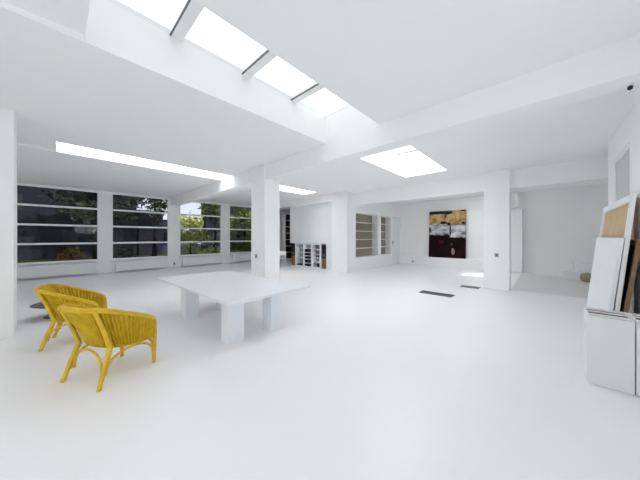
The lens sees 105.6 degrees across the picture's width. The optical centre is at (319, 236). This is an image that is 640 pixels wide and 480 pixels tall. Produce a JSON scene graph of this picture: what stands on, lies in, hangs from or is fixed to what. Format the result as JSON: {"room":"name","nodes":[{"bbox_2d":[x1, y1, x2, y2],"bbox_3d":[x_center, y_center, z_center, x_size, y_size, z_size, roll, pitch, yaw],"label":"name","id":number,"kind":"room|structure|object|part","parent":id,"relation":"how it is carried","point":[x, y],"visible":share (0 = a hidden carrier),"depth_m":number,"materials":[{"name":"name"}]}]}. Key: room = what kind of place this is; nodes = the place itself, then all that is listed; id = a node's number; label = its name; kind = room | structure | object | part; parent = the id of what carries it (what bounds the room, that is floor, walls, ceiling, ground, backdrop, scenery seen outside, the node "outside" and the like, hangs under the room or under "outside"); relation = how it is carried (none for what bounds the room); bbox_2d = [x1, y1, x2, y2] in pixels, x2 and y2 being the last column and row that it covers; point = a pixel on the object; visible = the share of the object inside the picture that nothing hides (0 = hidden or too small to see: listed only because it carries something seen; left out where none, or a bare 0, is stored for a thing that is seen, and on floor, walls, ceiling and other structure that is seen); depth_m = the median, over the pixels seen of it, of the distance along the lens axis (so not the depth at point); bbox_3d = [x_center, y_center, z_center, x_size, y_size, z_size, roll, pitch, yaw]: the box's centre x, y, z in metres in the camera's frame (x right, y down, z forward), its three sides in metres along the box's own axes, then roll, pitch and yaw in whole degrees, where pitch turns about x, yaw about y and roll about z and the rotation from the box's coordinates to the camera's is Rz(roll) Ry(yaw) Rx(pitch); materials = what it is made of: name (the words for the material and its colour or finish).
{"room":"art studio","nodes":[
{"label":"art studio","id":0,"kind":"room"},
{"bbox_2d":[17,182,289,279],"bbox_3d":[-7.413,-0.210,13.202,0.250,3.620,19.700,0,0,43],"label":"wall","id":1,"kind":"structure","parent":0,"point":[105,265],"depth_m":11.32,"materials":[{"name":"white paint"}]},
{"bbox_2d":[17,184,99,264],"bbox_3d":[-10.440,-0.460,9.776,0.175,3.000,2.320,0,0,43],"label":"window","id":2,"kind":"structure","parent":1,"relation":"in","point":[22,204],"depth_m":9.80,"materials":[{"name":"metal"}]},
{"bbox_3d":[-10.406,1.025,9.745,0.084,0.030,2.320,0,0,43],"label":"sill","id":3,"kind":"part","parent":2,"relation":"part of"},
{"bbox_2d":[111,193,168,259],"bbox_3d":[-8.598,-0.460,11.751,0.175,3.000,2.300,0,0,43],"label":"window","id":4,"kind":"structure","parent":1,"relation":"in","point":[167,213],"depth_m":11.71,"materials":[{"name":"metal"}]},
{"bbox_3d":[-8.565,1.025,11.720,0.084,0.030,2.300,0,0,43],"label":"sill","id":5,"kind":"part","parent":4,"relation":"part of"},
{"bbox_2d":[179,202,221,256],"bbox_3d":[-6.702,-0.460,13.784,0.175,3.000,2.340,0,0,43],"label":"window","id":6,"kind":"structure","parent":1,"relation":"in","point":[220,216],"depth_m":13.91,"materials":[{"name":"metal"}]},
{"bbox_2d":[229,205,250,253],"bbox_3d":[-4.813,-0.460,15.810,0.175,3.000,2.320,0,0,43],"label":"window","id":7,"kind":"structure","parent":1,"relation":"in","point":[229,205],"depth_m":15.28,"materials":[{"name":"metal"}]},
{"bbox_2d":[290,202,331,269],"bbox_3d":[-0.263,-0.210,13.009,3.470,3.620,0.570,0,0,43],"label":"wall partition","id":8,"kind":"structure","parent":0,"point":[309,224],"depth_m":12.69,"materials":[{"name":"grey paint"}]},
{"bbox_2d":[0,258,639,479],"bbox_3d":[-0.977,1.697,7.200,17.850,0.206,19.700,0,0,43],"label":"floor","id":9,"kind":"structure","parent":0,"point":[366,375],"depth_m":2.53,"materials":[{"name":"white concrete"}]},
{"bbox_2d":[0,107,16,339],"bbox_3d":[-5.239,-0.210,3.795,0.400,3.620,0.605,0,0,43],"label":"column","id":10,"kind":"structure","parent":9,"relation":"on","point":[8,120],"depth_m":3.84,"materials":[{"name":"white paint"}]},
{"bbox_2d":[29,302,54,318],"bbox_3d":[-5.331,1.464,4.944,0.750,0.272,0.750,0,0,43],"label":"table","id":11,"kind":"object","parent":9,"relation":"on","point":[39,305],"visible":0.2,"depth_m":4.71,"materials":[{"name":"grey metal"}]},
{"bbox_2d":[17,262,97,278],"bbox_3d":[-10.351,1.345,9.670,0.266,0.506,2.226,0,0,43],"label":"radiator","id":12,"kind":"object","parent":9,"relation":"on","point":[81,268],"visible":0.94,"depth_m":9.50,"materials":[{"name":"white metal"}]},
{"bbox_2d":[33,284,106,351],"bbox_3d":[-3.857,1.164,3.789,0.756,0.884,0.705,0,0,-34],"label":"wicker armchair","id":13,"kind":"object","parent":9,"relation":"on","point":[52,296],"visible":0.59,"depth_m":3.58,"materials":[{"name":"yellow wicker"}]},
{"bbox_3d":[-3.887,1.177,3.448,0.202,0.859,0.065,0,0,-42],"label":"leg","id":14,"kind":"part","parent":13,"relation":"part of","materials":[{"name":"yellow paint"}]},
{"bbox_3d":[-4.185,1.177,3.886,0.202,0.859,0.065,0,0,-26],"label":"leg","id":15,"kind":"part","parent":13,"relation":"part of","materials":[{"name":"yellow wicker"}]},
{"bbox_2d":[57,304,156,391],"bbox_3d":[-2.491,1.164,2.856,0.705,0.884,0.756,0,0,16],"label":"wicker armchair","id":16,"kind":"object","parent":9,"relation":"on","point":[109,329],"visible":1,"depth_m":2.69,"materials":[{"name":"yellow wicker"}]},
{"bbox_3d":[-2.805,1.177,2.722,0.065,0.859,0.202,0,0,24],"label":"leg","id":17,"kind":"part","parent":16,"relation":"part of","materials":[{"name":"yellow paint"}]},
{"bbox_3d":[-2.297,1.177,2.574,0.065,0.859,0.202,0,0,8],"label":"leg","id":18,"kind":"part","parent":16,"relation":"part of","materials":[{"name":"yellow wicker"}]},
{"bbox_3d":[-2.461,1.244,2.959,0.591,0.069,0.502,0,0,16],"label":"seat rail","id":19,"kind":"part","parent":16,"relation":"part of","materials":[{"name":"yellow paint"}]},
{"bbox_3d":[-2.120,1.350,3.114,0.053,0.501,0.051,0,0,16],"label":"leg","id":20,"kind":"part","parent":16,"relation":"part of","materials":[{"name":"yellow paint"}]},
{"bbox_2d":[115,258,169,270],"bbox_3d":[-8.469,1.345,11.688,0.266,0.506,2.146,0,0,43],"label":"radiator","id":21,"kind":"object","parent":9,"relation":"on","point":[151,263],"visible":1,"depth_m":11.49,"materials":[{"name":"white metal"}]},
{"bbox_2d":[182,255,222,265],"bbox_3d":[-6.583,1.345,13.711,0.266,0.506,2.176,0,0,43],"label":"radiator","id":22,"kind":"object","parent":9,"relation":"on","point":[203,259],"visible":1,"depth_m":13.51,"materials":[{"name":"white metal"}]},
{"bbox_2d":[158,271,310,344],"bbox_3d":[-1.859,1.250,4.913,3.070,0.700,1.620,0,0,41],"label":"table","id":23,"kind":"object","parent":9,"relation":"on","point":[230,290],"visible":1,"depth_m":4.20,"materials":[{"name":"white wood"}]},
{"bbox_3d":[-2.593,1.270,4.836,0.240,0.660,0.245,0,0,41],"label":"leg","id":24,"kind":"part","parent":23,"relation":"part of","materials":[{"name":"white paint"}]},
{"bbox_3d":[-2.123,1.270,5.369,0.240,0.660,0.245,0,0,41],"label":"leg","id":25,"kind":"part","parent":23,"relation":"part of","materials":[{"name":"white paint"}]},
{"bbox_3d":[-1.349,1.270,3.753,0.240,0.660,0.245,0,0,41],"label":"leg","id":26,"kind":"part","parent":23,"relation":"part of","materials":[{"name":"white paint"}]},
{"bbox_3d":[-0.834,1.270,4.246,0.240,0.660,0.245,0,0,41],"label":"leg","id":27,"kind":"part","parent":23,"relation":"part of","materials":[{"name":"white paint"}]},
{"bbox_2d":[232,254,250,261],"bbox_3d":[-4.694,1.345,15.736,0.266,0.506,2.116,0,0,43],"label":"radiator","id":28,"kind":"object","parent":9,"relation":"on","point":[239,257],"visible":0.52,"depth_m":15.29,"materials":[{"name":"white metal"}]},
{"bbox_2d":[251,164,279,279],"bbox_3d":[-1.623,-0.210,7.174,0.720,3.620,0.520,0,0,43],"label":"column","id":29,"kind":"structure","parent":9,"relation":"on","point":[265,193],"depth_m":6.94,"materials":[{"name":"white paint"}]},
{"bbox_2d":[282,214,294,258],"bbox_3d":[-2.144,-0.050,18.339,0.410,3.300,1.500,0,0,43],"label":"bookcase","id":30,"kind":"object","parent":9,"relation":"on","point":[286,245],"visible":0.4,"depth_m":18.22,"materials":[{"name":"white wood"}]},
{"bbox_3d":[-2.643,-0.050,17.793,0.395,3.300,0.020,0,0,43],"label":"panel","id":31,"kind":"part","parent":30,"relation":"part of","materials":[{"name":"white wood"}]},
{"bbox_3d":[-2.288,-0.050,18.474,0.015,3.300,1.500,0,0,43],"label":"panel","id":32,"kind":"part","parent":30,"relation":"part of","materials":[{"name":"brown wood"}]},
{"bbox_2d":[292,244,294,264],"bbox_3d":[-1.419,1.005,13.948,0.300,1.190,0.334,0,0,43],"label":"loudspeaker","id":33,"kind":"object","parent":9,"relation":"on","point":[293,245],"visible":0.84,"depth_m":13.80,"materials":[{"name":"brown wood"}]},
{"bbox_2d":[292,244,294,255],"bbox_3d":[-1.526,0.750,13.833,0.276,0.660,0.012,0,0,43],"label":"grille","id":34,"kind":"object","parent":33,"relation":"attached to","point":[293,245],"depth_m":13.80,"materials":[{"name":"black plastic"}]},
{"bbox_2d":[295,243,324,267],"bbox_3d":[-0.562,0.983,13.144,1.970,1.235,0.340,0,0,43],"label":"shelf","id":35,"kind":"object","parent":9,"relation":"on","point":[300,248],"visible":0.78,"depth_m":13.19,"materials":[{"name":"white paint"}]},
{"bbox_3d":[-0.454,0.978,13.266,1.820,1.165,0.015,0,0,43],"label":"panel","id":36,"kind":"part","parent":35,"relation":"part of","materials":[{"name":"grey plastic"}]},
{"bbox_2d":[322,245,325,268],"bbox_3d":[0.303,1.005,12.342,0.290,1.190,0.334,0,0,43],"label":"loudspeaker","id":37,"kind":"object","parent":9,"relation":"on","point":[323,246],"visible":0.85,"depth_m":12.22,"materials":[{"name":"brown wood"}]},
{"bbox_2d":[322,245,325,258],"bbox_3d":[0.196,0.750,12.227,0.266,0.660,0.012,0,0,43],"label":"grille","id":38,"kind":"object","parent":37,"relation":"attached to","point":[323,246],"depth_m":12.21,"materials":[{"name":"black plastic"}]},
{"bbox_2d":[332,191,354,272],"bbox_3d":[1.069,-0.210,11.241,0.890,3.620,0.580,0,0,43],"label":"column","id":39,"kind":"structure","parent":9,"relation":"on","point":[343,203],"depth_m":10.98,"materials":[{"name":"white paint"}]},
{"bbox_2d":[419,290,454,296],"bbox_3d":[3.271,1.594,6.836,0.860,0.012,0.340,0,0,43],"label":"floor grate","id":40,"kind":"object","parent":9,"relation":"on","point":[422,291],"visible":1,"depth_m":6.84,"materials":[{"name":"grey metal"}]},
{"bbox_2d":[399,255,483,269],"bbox_3d":[6.614,1.350,13.009,4.830,0.500,0.350,0,0,43],"label":"trim ledge","id":41,"kind":"object","parent":9,"relation":"on","point":[474,264],"visible":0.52,"depth_m":12.85,"materials":[{"name":"white paint"}]},
{"bbox_2d":[429,209,465,258],"bbox_3d":[6.721,-0.149,12.896,1.796,2.501,0.170,0,0,43],"label":"painting","id":42,"kind":"object","parent":41,"relation":"on","point":[447,229],"visible":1,"depth_m":12.83,"materials":[{"name":"paint"}]},
{"bbox_2d":[460,285,480,288],"bbox_3d":[4.798,1.594,7.763,0.510,0.012,0.300,0,0,43],"label":"floor grate","id":43,"kind":"object","parent":9,"relation":"on","point":[461,285],"visible":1,"depth_m":7.80,"materials":[{"name":"grey metal"}]},
{"bbox_2d":[484,169,510,290],"bbox_3d":[5.482,-0.210,7.521,0.640,3.620,0.360,0,0,43],"label":"column","id":44,"kind":"structure","parent":9,"relation":"on","point":[497,190],"depth_m":7.37,"materials":[{"name":"white paint"}]},
{"bbox_2d":[511,209,522,273],"bbox_3d":[8.655,0.190,11.026,0.820,2.820,0.446,0,0,43],"label":"tall cabinet","id":45,"kind":"object","parent":9,"relation":"on","point":[516,214],"visible":0.37,"depth_m":10.72,"materials":[{"name":"white paint"}]},
{"bbox_2d":[562,270,590,279],"bbox_3d":[9.734,1.445,9.177,0.820,0.310,0.420,0,0,43],"label":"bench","id":46,"kind":"object","parent":9,"relation":"on","point":[567,274],"visible":0.56,"depth_m":9.13,"materials":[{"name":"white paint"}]},
{"bbox_2d":[573,261,592,271],"bbox_3d":[10.244,1.288,9.344,0.720,0.625,0.420,0,0,43],"label":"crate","id":47,"kind":"object","parent":9,"relation":"on","point":[578,266],"visible":0.42,"depth_m":9.29,"materials":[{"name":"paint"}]},
{"bbox_2d":[580,273,590,281],"bbox_3d":[9.553,1.439,8.661,0.400,0.322,0.400,0,0,43],"label":"pouf","id":48,"kind":"object","parent":9,"relation":"on","point":[585,277],"visible":0.73,"depth_m":8.60,"materials":[{"name":"beige fabric"}]},
{"bbox_2d":[583,237,623,328],"bbox_3d":[4.075,0.806,3.542,0.195,1.596,1.780,0,0,43],"label":"canvas","id":49,"kind":"object","parent":9,"relation":"on","point":[608,251],"visible":0.66,"depth_m":3.28},
{"bbox_2d":[584,307,634,394],"bbox_3d":[3.183,1.222,2.696,0.324,0.755,0.385,0,0,43],"label":"storage box","id":50,"kind":"object","parent":9,"relation":"on","point":[609,335],"visible":1,"depth_m":2.56,"materials":[{"name":"white paint"}]},
{"bbox_3d":[3.098,0.855,2.604,0.292,0.017,0.035,0,0,43],"label":"rail","id":51,"kind":"part","parent":50,"relation":"part of","materials":[{"name":"white paint"}]},
{"bbox_2d":[600,193,636,310],"bbox_3d":[4.162,0.551,3.530,0.228,2.104,1.920,0,0,43],"label":"canvas","id":52,"kind":"object","parent":9,"relation":"on","point":[617,217],"visible":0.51,"depth_m":3.01},
{"bbox_2d":[620,240,639,312],"bbox_3d":[3.844,0.817,3.143,0.214,1.572,1.070,0,0,43],"label":"frame","id":53,"kind":"object","parent":9,"relation":"on","point":[634,247],"visible":0.17,"depth_m":2.77,"materials":[{"name":"black wood"}]},
{"bbox_2d":[627,313,639,395],"bbox_3d":[3.430,1.222,2.472,0.325,0.755,0.375,0,0,43],"label":"storage box","id":54,"kind":"object","parent":9,"relation":"on","point":[636,317],"visible":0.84,"depth_m":2.44,"materials":[{"name":"white paint"}]},
{"bbox_3d":[3.307,1.226,2.340,0.321,0.739,0.013,0,0,43],"label":"panel","id":55,"kind":"part","parent":54,"relation":"part of","materials":[{"name":"grey laminate"}]},
{"bbox_2d":[0,0,639,209],"bbox_3d":[-0.977,-2.300,7.200,17.850,0.560,19.700,0,0,43],"label":"ceiling","id":56,"kind":"structure","parent":0,"point":[101,97],"depth_m":3.36,"materials":[{"name":"white paint"}]},
{"bbox_2d":[108,0,350,117],"bbox_3d":[-0.683,-2.605,3.447,1.500,0.098,3.950,0,0,43],"label":"window","id":57,"kind":"structure","parent":56,"relation":"attached to","point":[191,10],"depth_m":3.41,"materials":[{"name":"white metal"}]},
{"bbox_2d":[280,194,331,208],"bbox_3d":[-1.535,-1.855,13.566,7.850,0.330,0.350,0,0,43],"label":"beam","id":58,"kind":"structure","parent":56,"relation":"attached to","point":[321,199],"depth_m":12.54,"materials":[{"name":"white paint"}]},
{"bbox_2d":[170,34,639,205],"bbox_3d":[-1.946,-1.825,7.407,15.650,0.390,0.320,0,0,43],"label":"beam","id":59,"kind":"structure","parent":56,"relation":"attached to","point":[610,68],"depth_m":3.36,"materials":[{"name":"white paint"}]},
{"bbox_2d":[626,83,633,89],"bbox_3d":[3.323,-1.603,2.603,0.052,0.055,0.052,0,0,43],"label":"ceiling sensor","id":60,"kind":"object","parent":59,"relation":"attached to","point":[630,86],"visible":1,"depth_m":2.59,"materials":[{"name":"black plastic"}]},
{"bbox_2d":[388,148,424,160],"bbox_3d":[2.093,-2.605,6.423,1.500,0.098,3.950,0,0,43],"label":"window","id":61,"kind":"structure","parent":56,"relation":"attached to","point":[398,154],"depth_m":7.54,"materials":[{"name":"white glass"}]},
{"bbox_2d":[355,156,607,205],"bbox_3d":[5.208,-1.745,8.078,9.500,0.550,0.320,0,0,43],"label":"beam","id":62,"kind":"structure","parent":56,"relation":"attached to","point":[591,169],"depth_m":7.33,"materials":[{"name":"white paint"}]},
{"bbox_2d":[511,192,517,208],"bbox_3d":[8.746,-1.648,11.014,0.372,0.743,0.100,0,0,43],"label":"drain pipe","id":63,"kind":"object","parent":56,"relation":"attached to","point":[516,193],"visible":0.84,"depth_m":10.89,"materials":[{"name":"white paint"}]},
{"bbox_2d":[355,202,401,271],"bbox_3d":[3.122,-0.210,13.114,0.420,3.620,4.960,0,0,43],"label":"wall","id":64,"kind":"structure","parent":0,"point":[392,209],"depth_m":12.83,"materials":[{"name":"white paint"}]},
{"bbox_2d":[356,214,377,256],"bbox_3d":[2.208,-0.080,12.134,0.380,2.078,2.070,0,0,43],"label":"bookcase","id":65,"kind":"object","parent":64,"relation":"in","point":[366,226],"visible":0.69,"depth_m":12.54,"materials":[{"name":"beige wood"}]},
{"bbox_3d":[2.913,-0.080,12.878,0.365,2.078,0.020,0,0,43],"label":"panel","id":66,"kind":"part","parent":65,"relation":"part of","materials":[{"name":"white wood"}]},
{"bbox_2d":[381,217,390,253],"bbox_3d":[3.498,-0.080,13.488,0.340,2.078,1.130,0,0,43],"label":"bookcase","id":67,"kind":"object","parent":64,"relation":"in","point":[385,222],"visible":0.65,"depth_m":13.84,"materials":[{"name":"white wood"}]},
{"bbox_3d":[3.379,-0.080,13.598,0.015,2.078,1.130,0,0,43],"label":"panel","id":68,"kind":"part","parent":67,"relation":"part of","materials":[{"name":"beige wood"}]},
{"bbox_3d":[3.882,-0.080,13.888,0.325,2.078,0.020,0,0,43],"label":"panel","id":69,"kind":"part","parent":67,"relation":"part of","materials":[{"name":"white wood"}]},
{"bbox_2d":[392,217,398,264],"bbox_3d":[4.464,0.230,14.269,0.127,2.720,0.970,0,0,43],"label":"door","id":70,"kind":"structure","parent":64,"relation":"attached to","point":[395,221],"depth_m":14.25,"materials":[{"name":"white wood"}]},
{"bbox_2d":[402,184,607,275],"bbox_3d":[5.747,-0.210,14.228,17.600,3.620,0.250,0,0,43],"label":"wall","id":71,"kind":"structure","parent":0,"point":[562,226],"depth_m":10.47,"materials":[{"name":"white paint"}]},
{"bbox_2d":[608,105,633,312],"bbox_3d":[5.031,-0.210,3.841,0.180,3.620,3.680,0,0,43],"label":"wall","id":72,"kind":"structure","parent":0,"point":[624,135],"depth_m":4.19,"materials":[{"name":"white paint"}]},
{"bbox_2d":[614,143,629,201],"bbox_3d":[5.407,-0.910,4.324,0.050,1.220,1.300,0,0,43],"label":"window","id":73,"kind":"structure","parent":72,"relation":"in","point":[622,162],"depth_m":4.38,"materials":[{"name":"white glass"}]},
{"bbox_3d":[0.789,-0.210,-1.317,0.250,3.620,9.650,0,0,43],"label":"wall","id":74,"kind":"structure","parent":0,"visible":0},
{"bbox_2d":[634,85,639,313],"bbox_3d":[3.899,-0.210,2.620,0.570,3.620,0.430,0,0,43],"label":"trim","id":75,"kind":"structure","parent":74,"relation":"attached to","point":[636,88],"depth_m":2.85,"materials":[{"name":"white paint"}]},
{"label":"outside","id":76,"kind":"structure","parent":0,"visible":0},
{"bbox_2d":[17,244,250,262],"bbox_3d":[-27.265,1.775,25.425,45.440,0.250,80.000,0,0,43],"label":"ground","id":77,"kind":"structure","parent":76,"point":[184,250],"depth_m":22.91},
{"bbox_2d":[54,247,86,260],"bbox_3d":[-11.597,1.030,11.378,0.943,1.256,0.894,0,0,-5],"label":"shrub","id":78,"kind":"object","parent":77,"relation":"on","point":[72,254],"visible":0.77,"depth_m":11.24,"materials":[{"name":"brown plant"}]},
{"bbox_2d":[17,185,136,260],"bbox_3d":[-25.332,-2.950,16.786,6.250,9.200,19.700,0,0,43],"label":"house","id":79,"kind":"structure","parent":77,"relation":"on","point":[25,194],"depth_m":18.05,"materials":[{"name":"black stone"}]},
{"bbox_3d":[-21.218,-2.450,16.759,0.005,1.180,0.880,0,0,43],"label":"pane","id":80,"kind":"part","parent":79,"relation":"part of","materials":[{"name":"clear glass"}]},
{"bbox_3d":[-21.218,0.150,16.759,0.005,1.180,0.880,0,0,43],"label":"pane","id":81,"kind":"part","parent":79,"relation":"part of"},
{"bbox_3d":[-19.318,0.150,18.796,0.005,1.180,0.880,0,0,43],"label":"pane","id":82,"kind":"part","parent":79,"relation":"part of","materials":[{"name":"glass"}]},
{"bbox_3d":[-17.419,0.150,20.833,0.005,1.180,0.880,0,0,43],"label":"pane","id":83,"kind":"part","parent":79,"relation":"part of","materials":[{"name":"clear glass"}]},
{"bbox_2d":[36,187,142,258],"bbox_3d":[-14.698,-2.246,15.569,5.797,7.810,4.987,0,0,-6],"label":"tree","id":84,"kind":"object","parent":77,"relation":"on","point":[79,199],"visible":0.35,"depth_m":15.31,"materials":[{"name":"green plant"}]},
{"bbox_2d":[113,245,136,257],"bbox_3d":[-10.817,1.057,13.301,1.060,1.205,1.228,0,0,43],"label":"shrub","id":85,"kind":"object","parent":77,"relation":"on","point":[120,251],"visible":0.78,"depth_m":13.29,"materials":[{"name":"green plant"}]},
{"bbox_2d":[124,196,166,255],"bbox_3d":[-13.489,-1.976,19.654,4.223,7.266,4.219,0,0,43],"label":"tree","id":86,"kind":"object","parent":77,"relation":"on","point":[154,202],"visible":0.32,"depth_m":19.32,"materials":[{"name":"green plant"}]},
{"bbox_2d":[137,210,162,254],"bbox_3d":[-16.653,-0.400,23.528,2.750,4.100,2.100,0,0,43],"label":"house","id":87,"kind":"structure","parent":77,"relation":"on","point":[143,234],"depth_m":22.48,"materials":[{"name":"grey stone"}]},
{"bbox_3d":[-15.719,0.150,22.657,0.005,1.180,0.880,0,0,43],"label":"pane","id":88,"kind":"part","parent":87,"relation":"part of","materials":[{"name":"clear glass"}]},
{"bbox_2d":[163,220,166,251],"bbox_3d":[-17.734,-0.100,27.134,3.250,3.500,1.700,0,0,43],"label":"house","id":89,"kind":"structure","parent":77,"relation":"on","point":[164,221],"depth_m":26.09,"materials":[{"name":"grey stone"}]},
{"bbox_3d":[-16.617,0.150,26.092,0.005,1.180,0.880,0,0,43],"label":"pane","id":90,"kind":"part","parent":89,"relation":"part of","materials":[{"name":"clear glass"}]},
{"bbox_2d":[166,213,214,254],"bbox_3d":[-9.553,-0.152,17.841,2.870,3.637,2.852,0,0,20],"label":"tree","id":91,"kind":"object","parent":77,"relation":"on","point":[196,235],"visible":0.8,"depth_m":17.35,"materials":[{"name":"green plant"}]},
{"bbox_2d":[196,245,219,253],"bbox_3d":[-7.771,1.118,17.358,1.337,1.090,2.321,0,0,43],"label":"shrub","id":92,"kind":"object","parent":77,"relation":"on","point":[210,249],"visible":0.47,"depth_m":17.25,"materials":[{"name":"green plant"}]},
{"bbox_2d":[197,203,230,252],"bbox_3d":[-10.105,-1.579,23.787,3.092,6.470,3.620,0,0,11],"label":"tree","id":93,"kind":"object","parent":77,"relation":"on","point":[214,209],"visible":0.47,"depth_m":23.50,"materials":[{"name":"green plant"}]},
{"bbox_2d":[201,203,250,250],"bbox_3d":[-10.728,-1.750,32.154,1.850,6.800,9.200,0,0,43],"label":"tree","id":94,"kind":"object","parent":77,"relation":"on","point":[207,224],"visible":0.19,"depth_m":29.14,"materials":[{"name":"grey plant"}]},
{"bbox_3d":[-12.424,0.150,29.122,0.005,1.180,0.880,0,0,43],"label":"pane","id":95,"kind":"part","parent":94,"relation":"part of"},
{"bbox_2d":[230,206,250,251],"bbox_3d":[-6.194,-0.910,20.673,3.657,5.181,3.731,0,0,1],"label":"tree","id":96,"kind":"object","parent":77,"relation":"on","point":[238,246],"visible":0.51,"depth_m":20.15,"materials":[{"name":"green plant"}]}
]}

